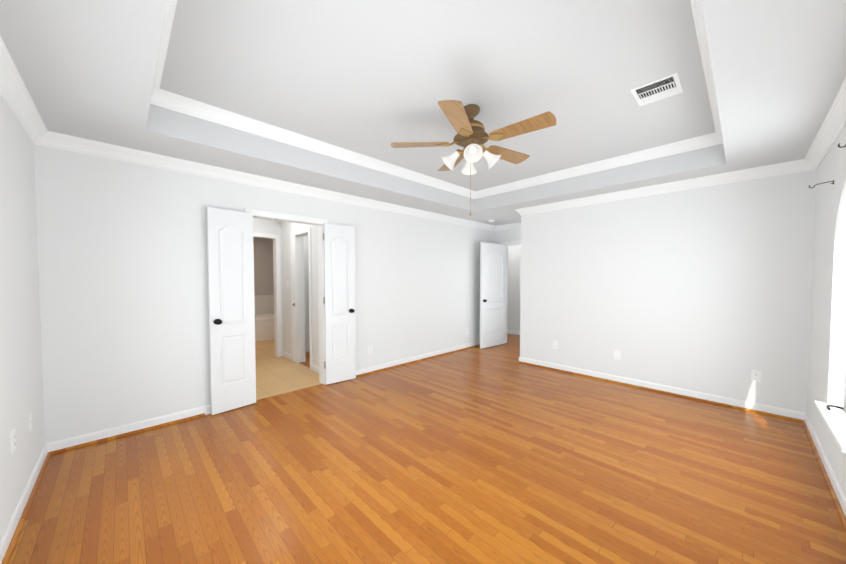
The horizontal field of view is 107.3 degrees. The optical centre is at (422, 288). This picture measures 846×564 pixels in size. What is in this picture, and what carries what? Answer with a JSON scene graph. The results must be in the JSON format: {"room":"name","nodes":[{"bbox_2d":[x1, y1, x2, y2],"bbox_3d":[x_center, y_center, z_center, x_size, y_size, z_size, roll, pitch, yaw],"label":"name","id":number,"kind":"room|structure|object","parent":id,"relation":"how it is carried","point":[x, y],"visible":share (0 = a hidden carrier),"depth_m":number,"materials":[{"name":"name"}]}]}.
{"room":"empty bedroom","nodes":[
{"label":"empty bedroom","id":0,"kind":"room"},
{"bbox_2d":[0,93,44,540],"bbox_3d":[-1.429,0.091,0.750,0.120,2.480,4.340,-2,3,-44],"label":"wall","id":1,"kind":"structure","parent":0,"point":[21,386],"depth_m":1.85,"materials":[{"name":"white paint"}]},
{"bbox_2d":[11,429,15,453],"bbox_3d":[-2.239,0.837,1.702,0.009,0.114,0.070,-2,3,-44],"label":"outlet","id":2,"kind":"object","parent":1,"relation":"attached to","point":[13,442],"visible":0.98,"depth_m":1.69,"materials":[{"name":"white plastic"}]},
{"bbox_2d":[0,36,51,147],"bbox_3d":[-1.427,-1.074,0.854,0.078,0.098,3.960,-2,3,-44],"label":"crown molding","id":3,"kind":"structure","parent":1,"relation":"attached to","point":[15,94],"depth_m":1.83,"materials":[{"name":"white wood"}]},
{"bbox_2d":[0,442,52,563],"bbox_3d":[-1.454,1.281,0.923,0.030,0.090,4.110,-2,3,-44],"label":"baseboard","id":4,"kind":"structure","parent":1,"relation":"attached to","point":[10,537],"depth_m":1.77,"materials":[{"name":"white wood"}]},
{"bbox_2d":[28,412,31,432],"bbox_3d":[-2.542,0.867,2.016,0.009,0.114,0.070,-2,3,-44],"label":"wall jack","id":5,"kind":"object","parent":1,"relation":"attached to","point":[30,420],"visible":1,"depth_m":2.00,"materials":[{"name":"white plastic"}]},
{"bbox_2d":[253,238,273,295],"bbox_3d":[-4.388,-0.107,7.016,2.700,2.480,0.100,-2,3,-44],"label":"wall","id":6,"kind":"structure","parent":0,"point":[263,269],"depth_m":7.46,"materials":[{"name":"grey paint"}]},
{"bbox_2d":[34,144,493,442],"bbox_3d":[-0.738,-0.028,4.525,6.370,2.480,0.120,-2,3,-44],"label":"wall","id":7,"kind":"structure","parent":0,"point":[123,277],"depth_m":2.83,"materials":[{"name":"white paint"}]},
{"bbox_2d":[52,404,210,453],"bbox_3d":[-2.377,1.220,2.869,1.358,0.090,0.032,-2,3,-44],"label":"baseboard","id":8,"kind":"structure","parent":7,"relation":"attached to","point":[78,440],"depth_m":2.69,"materials":[{"name":"white wood"}]},
{"bbox_2d":[206,207,255,414],"bbox_3d":[-1.939,0.228,3.183,0.418,2.030,0.141,-2,3,-44],"label":"bathroom door","id":9,"kind":"structure","parent":7,"relation":"in","point":[230,246],"depth_m":3.17,"materials":[{"name":"white wood"}]},
{"bbox_2d":[35,132,495,230],"bbox_3d":[-0.669,-1.186,4.417,6.130,0.098,0.078,-2,3,-44],"label":"crown molding","id":10,"kind":"structure","parent":7,"relation":"attached to","point":[59,141],"depth_m":3.12,"materials":[{"name":"white wood"}]},
{"bbox_2d":[245,208,327,384],"bbox_3d":[-1.596,0.189,3.699,0.938,2.099,0.152,-2,3,-44],"label":"door frame","id":11,"kind":"structure","parent":7,"relation":"attached to","point":[277,216],"depth_m":3.94,"materials":[{"name":"white wood"}]},
{"bbox_2d":[323,223,355,384],"bbox_3d":[-1.068,0.201,4.027,0.418,2.030,0.141,-2,3,-44],"label":"bathroom door","id":12,"kind":"structure","parent":7,"relation":"in","point":[339,305],"depth_m":4.02,"materials":[{"name":"white paint"},{"name":"wood"},{"name":"metal"}]},
{"bbox_2d":[368,345,371,353],"bbox_3d":[-0.754,0.880,4.448,0.070,0.114,0.009,-2,3,-44],"label":"outlet","id":13,"kind":"object","parent":7,"relation":"attached to","point":[369,349],"visible":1,"depth_m":4.44,"materials":[{"name":"white plastic"}]},
{"bbox_2d":[356,341,479,376],"bbox_3d":[0.164,1.143,5.321,3.778,0.090,0.047,-2,3,-44],"label":"baseboard","id":14,"kind":"structure","parent":7,"relation":"attached to","point":[364,371],"depth_m":5.00,"materials":[{"name":"white wood"}]},
{"bbox_2d":[253,218,279,234],"bbox_3d":[-2.632,-0.052,5.278,2.800,2.480,0.120,-2,3,-44],"label":"wall","id":15,"kind":"structure","parent":0,"point":[266,226],"depth_m":5.19,"materials":[{"name":"white paint"}]},
{"bbox_2d":[253,233,280,356],"bbox_3d":[-2.830,0.145,5.093,0.908,2.099,0.152,-2,3,-44],"label":"door frame","id":16,"kind":"structure","parent":15,"relation":"attached to","point":[277,292],"depth_m":5.33,"materials":[{"name":"white wood"}]},
{"bbox_2d":[255,340,321,399],"bbox_3d":[-2.888,1.232,5.510,2.700,0.099,4.410,-2,3,-44],"label":"floor","id":17,"kind":"structure","parent":0,"point":[275,375],"depth_m":4.39,"materials":[{"name":"beige tile"}]},
{"bbox_2d":[254,295,273,341],"bbox_3d":[-4.050,0.669,6.692,2.460,0.950,0.830,-2,3,-44],"label":"bathtub","id":18,"kind":"object","parent":17,"relation":"on","point":[264,317],"depth_m":6.86,"materials":[{"name":"white ceramic"}]},
{"bbox_2d":[279,221,318,366],"bbox_3d":[-1.797,-0.036,4.791,0.140,2.480,1.740,-2,3,-44],"label":"wall","id":19,"kind":"structure","parent":0,"point":[283,229],"depth_m":5.19,"materials":[{"name":"white paint"}]},
{"bbox_2d":[282,351,291,360],"bbox_3d":[-2.292,1.144,5.257,0.013,0.090,0.440,-2,3,-44],"label":"baseboard","id":20,"kind":"structure","parent":19,"relation":"attached to","point":[284,354],"depth_m":5.24,"materials":[{"name":"white wood"}]},
{"bbox_2d":[290,227,311,369],"bbox_3d":[-1.838,0.152,4.851,0.156,2.100,0.729,-2,3,-44],"label":"door","id":21,"kind":"structure","parent":19,"relation":"attached to","point":[297,292],"depth_m":4.97,"materials":[{"name":"white wood"}]},
{"bbox_2d":[312,365,318,373],"bbox_3d":[-1.435,1.172,4.373,0.013,0.090,0.538,-2,3,-44],"label":"baseboard","id":22,"kind":"structure","parent":19,"relation":"attached to","point":[314,368],"depth_m":4.48,"materials":[{"name":"white wood"}]},
{"bbox_2d":[0,0,845,225],"bbox_3d":[-0.364,-1.460,4.899,7.490,0.420,8.880,-2,3,-44],"label":"ceiling","id":23,"kind":"structure","parent":0,"point":[375,79],"depth_m":2.05,"materials":[{"name":"white paint"}]},
{"bbox_2d":[151,0,176,103],"bbox_3d":[-0.986,-1.386,1.252,0.078,0.098,2.790,-2,3,-44],"label":"crown molding","id":24,"kind":"structure","parent":23,"relation":"attached to","point":[158,94],"depth_m":1.88,"materials":[{"name":"white wood"}]},
{"bbox_2d":[150,91,475,198],"bbox_3d":[-0.574,-1.463,3.664,4.030,0.098,0.078,-2,3,-44],"label":"crown molding","id":25,"kind":"structure","parent":23,"relation":"attached to","point":[175,102],"depth_m":2.99,"materials":[{"name":"white wood"}]},
{"bbox_2d":[390,100,556,215],"bbox_3d":[0.429,-1.044,2.561,1.279,0.866,1.267,-2,3,-44],"label":"ceiling fan","id":26,"kind":"object","parent":23,"relation":"hanging from","point":[471,136],"visible":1,"depth_m":2.46,"materials":[{"name":"brown wood"}]},
{"bbox_2d":[476,134,717,198],"bbox_3d":[1.851,-1.473,4.002,0.078,0.098,2.790,-2,3,-44],"label":"crown molding","id":27,"kind":"structure","parent":23,"relation":"attached to","point":[703,141],"depth_m":3.66,"materials":[{"name":"white wood"}]},
{"bbox_2d":[630,72,682,105],"bbox_3d":[1.736,-1.465,2.308,0.310,0.010,0.270,-2,3,-44],"label":"ceiling vent","id":28,"kind":"object","parent":23,"relation":"in","point":[658,89],"visible":1,"depth_m":2.30,"materials":[{"name":"white metal"}]},
{"bbox_2d":[690,0,722,143],"bbox_3d":[1.432,-1.397,1.596,4.030,0.098,0.078,-2,3,-44],"label":"crown molding","id":29,"kind":"structure","parent":23,"relation":"attached to","point":[696,5],"depth_m":1.98,"materials":[{"name":"white wood"}]},
{"bbox_2d":[8,333,845,563],"bbox_3d":[0.414,1.269,4.311,7.830,0.100,6.930,-2,3,-44],"label":"floor","id":30,"kind":"structure","parent":0,"point":[498,454],"depth_m":2.07,"materials":[{"name":"brown wood"}]},
{"bbox_2d":[256,384,323,401],"bbox_3d":[-1.565,1.247,3.700,0.804,0.024,0.040,-2,3,-44],"label":"threshold","id":31,"kind":"object","parent":30,"relation":"on","point":[288,392],"visible":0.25,"depth_m":3.68,"materials":[{"name":"brown wood"}]},
{"bbox_2d":[494,228,520,243],"bbox_3d":[1.968,-0.082,6.222,0.120,2.480,1.210,-2,3,-44],"label":"wall","id":32,"kind":"structure","parent":0,"point":[508,235],"depth_m":6.36,"materials":[{"name":"white paint"}]},
{"bbox_2d":[480,242,505,348],"bbox_3d":[1.379,0.133,6.181,0.773,2.030,0.142,-2,3,-44],"label":"entry door","id":33,"kind":"structure","parent":32,"relation":"in","point":[492,288],"depth_m":6.12,"materials":[{"name":"white wood"}]},
{"bbox_2d":[496,222,520,230],"bbox_3d":[1.928,-1.239,6.085,0.078,0.098,1.120,-2,3,-44],"label":"crown molding","id":34,"kind":"structure","parent":32,"relation":"attached to","point":[514,225],"depth_m":6.29,"materials":[{"name":"white wood"}]},
{"bbox_2d":[502,241,520,342],"bbox_3d":[1.986,0.109,6.210,0.152,2.099,0.878,-2,3,-44],"label":"door frame","id":35,"kind":"structure","parent":32,"relation":"attached to","point":[511,243],"depth_m":6.49,"materials":[{"name":"white wood"}]},
{"bbox_2d":[507,245,520,330],"bbox_3d":[2.289,-0.122,7.501,0.120,2.480,5.140,-2,3,-44],"label":"wall","id":36,"kind":"structure","parent":0,"point":[514,286],"depth_m":7.50,"materials":[{"name":"white paint"}]},
{"bbox_2d":[507,330,519,333],"bbox_3d":[2.240,1.074,7.492,0.013,0.090,4.900,-2,3,-44],"label":"baseboard","id":37,"kind":"structure","parent":36,"relation":"attached to","point":[508,331],"depth_m":7.55,"materials":[{"name":"white wood"}]},
{"bbox_2d":[520,170,815,412],"bbox_3d":[2.627,-0.011,3.979,0.120,2.480,2.930,-2,3,-44],"label":"wall","id":38,"kind":"structure","parent":0,"point":[707,290],"depth_m":3.52,"materials":[{"name":"white paint"}]},
{"bbox_2d":[553,341,556,348],"bbox_3d":[1.954,0.840,4.607,0.009,0.114,0.070,-2,3,-44],"label":"outlet","id":39,"kind":"object","parent":38,"relation":"attached to","point":[554,344],"visible":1,"depth_m":4.61,"materials":[{"name":"white plastic"}]},
{"bbox_2d":[614,350,619,359],"bbox_3d":[2.514,0.863,4.030,0.009,0.114,0.070,-2,3,-44],"label":"outlet","id":40,"kind":"object","parent":38,"relation":"attached to","point":[616,354],"visible":1,"depth_m":4.03,"materials":[{"name":"white plastic"}]},
{"bbox_2d":[515,160,799,215],"bbox_3d":[2.497,-1.171,3.933,0.078,0.098,2.918,-2,3,-44],"label":"crown molding","id":41,"kind":"structure","parent":38,"relation":"attached to","point":[789,167],"depth_m":3.53,"materials":[{"name":"white wood"}]},
{"bbox_2d":[517,357,799,421],"bbox_3d":[2.552,1.185,3.986,0.032,0.090,2.931,-2,3,-44],"label":"baseboard","id":42,"kind":"structure","parent":38,"relation":"attached to","point":[787,414],"depth_m":3.59,"materials":[{"name":"white wood"}]},
{"bbox_2d":[751,370,760,382],"bbox_3d":[3.371,0.891,3.147,0.009,0.114,0.070,-2,3,-44],"label":"outlet","id":43,"kind":"object","parent":38,"relation":"attached to","point":[755,376],"visible":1,"depth_m":3.15,"materials":[{"name":"white plastic"}]},
{"bbox_2d":[807,125,845,496],"bbox_3d":[1.847,0.081,1.079,5.280,2.480,0.150,-2,3,-44],"label":"wall","id":44,"kind":"structure","parent":0,"point":[827,366],"depth_m":2.27,"materials":[{"name":"white paint"}]},
{"bbox_2d":[800,77,845,171],"bbox_3d":[1.768,-1.082,1.124,5.040,0.098,0.078,-2,3,-44],"label":"crown molding","id":45,"kind":"structure","parent":44,"relation":"attached to","point":[834,122],"depth_m":2.23,"materials":[{"name":"white wood"}]},
{"bbox_2d":[800,412,845,532],"bbox_3d":[1.784,1.273,1.181,5.040,0.090,0.031,-2,3,-44],"label":"baseboard","id":46,"kind":"structure","parent":44,"relation":"attached to","point":[838,497],"depth_m":2.12,"materials":[{"name":"white wood"}]},
{"bbox_2d":[814,401,845,452],"bbox_3d":[2.646,0.886,1.918,0.920,0.083,0.204,-2,3,-44],"label":"window sill","id":47,"kind":"structure","parent":44,"relation":"attached to","point":[834,418],"depth_m":1.97,"materials":[{"name":"white"}]},
{"bbox_2d":[826,405,845,411],"bbox_3d":[2.639,0.835,1.931,0.711,0.011,0.096,-2,3,-44],"label":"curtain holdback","id":48,"kind":"object","parent":47,"relation":"on","point":[829,406],"visible":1,"depth_m":2.16,"materials":[{"name":"grey metal"}]}
]}

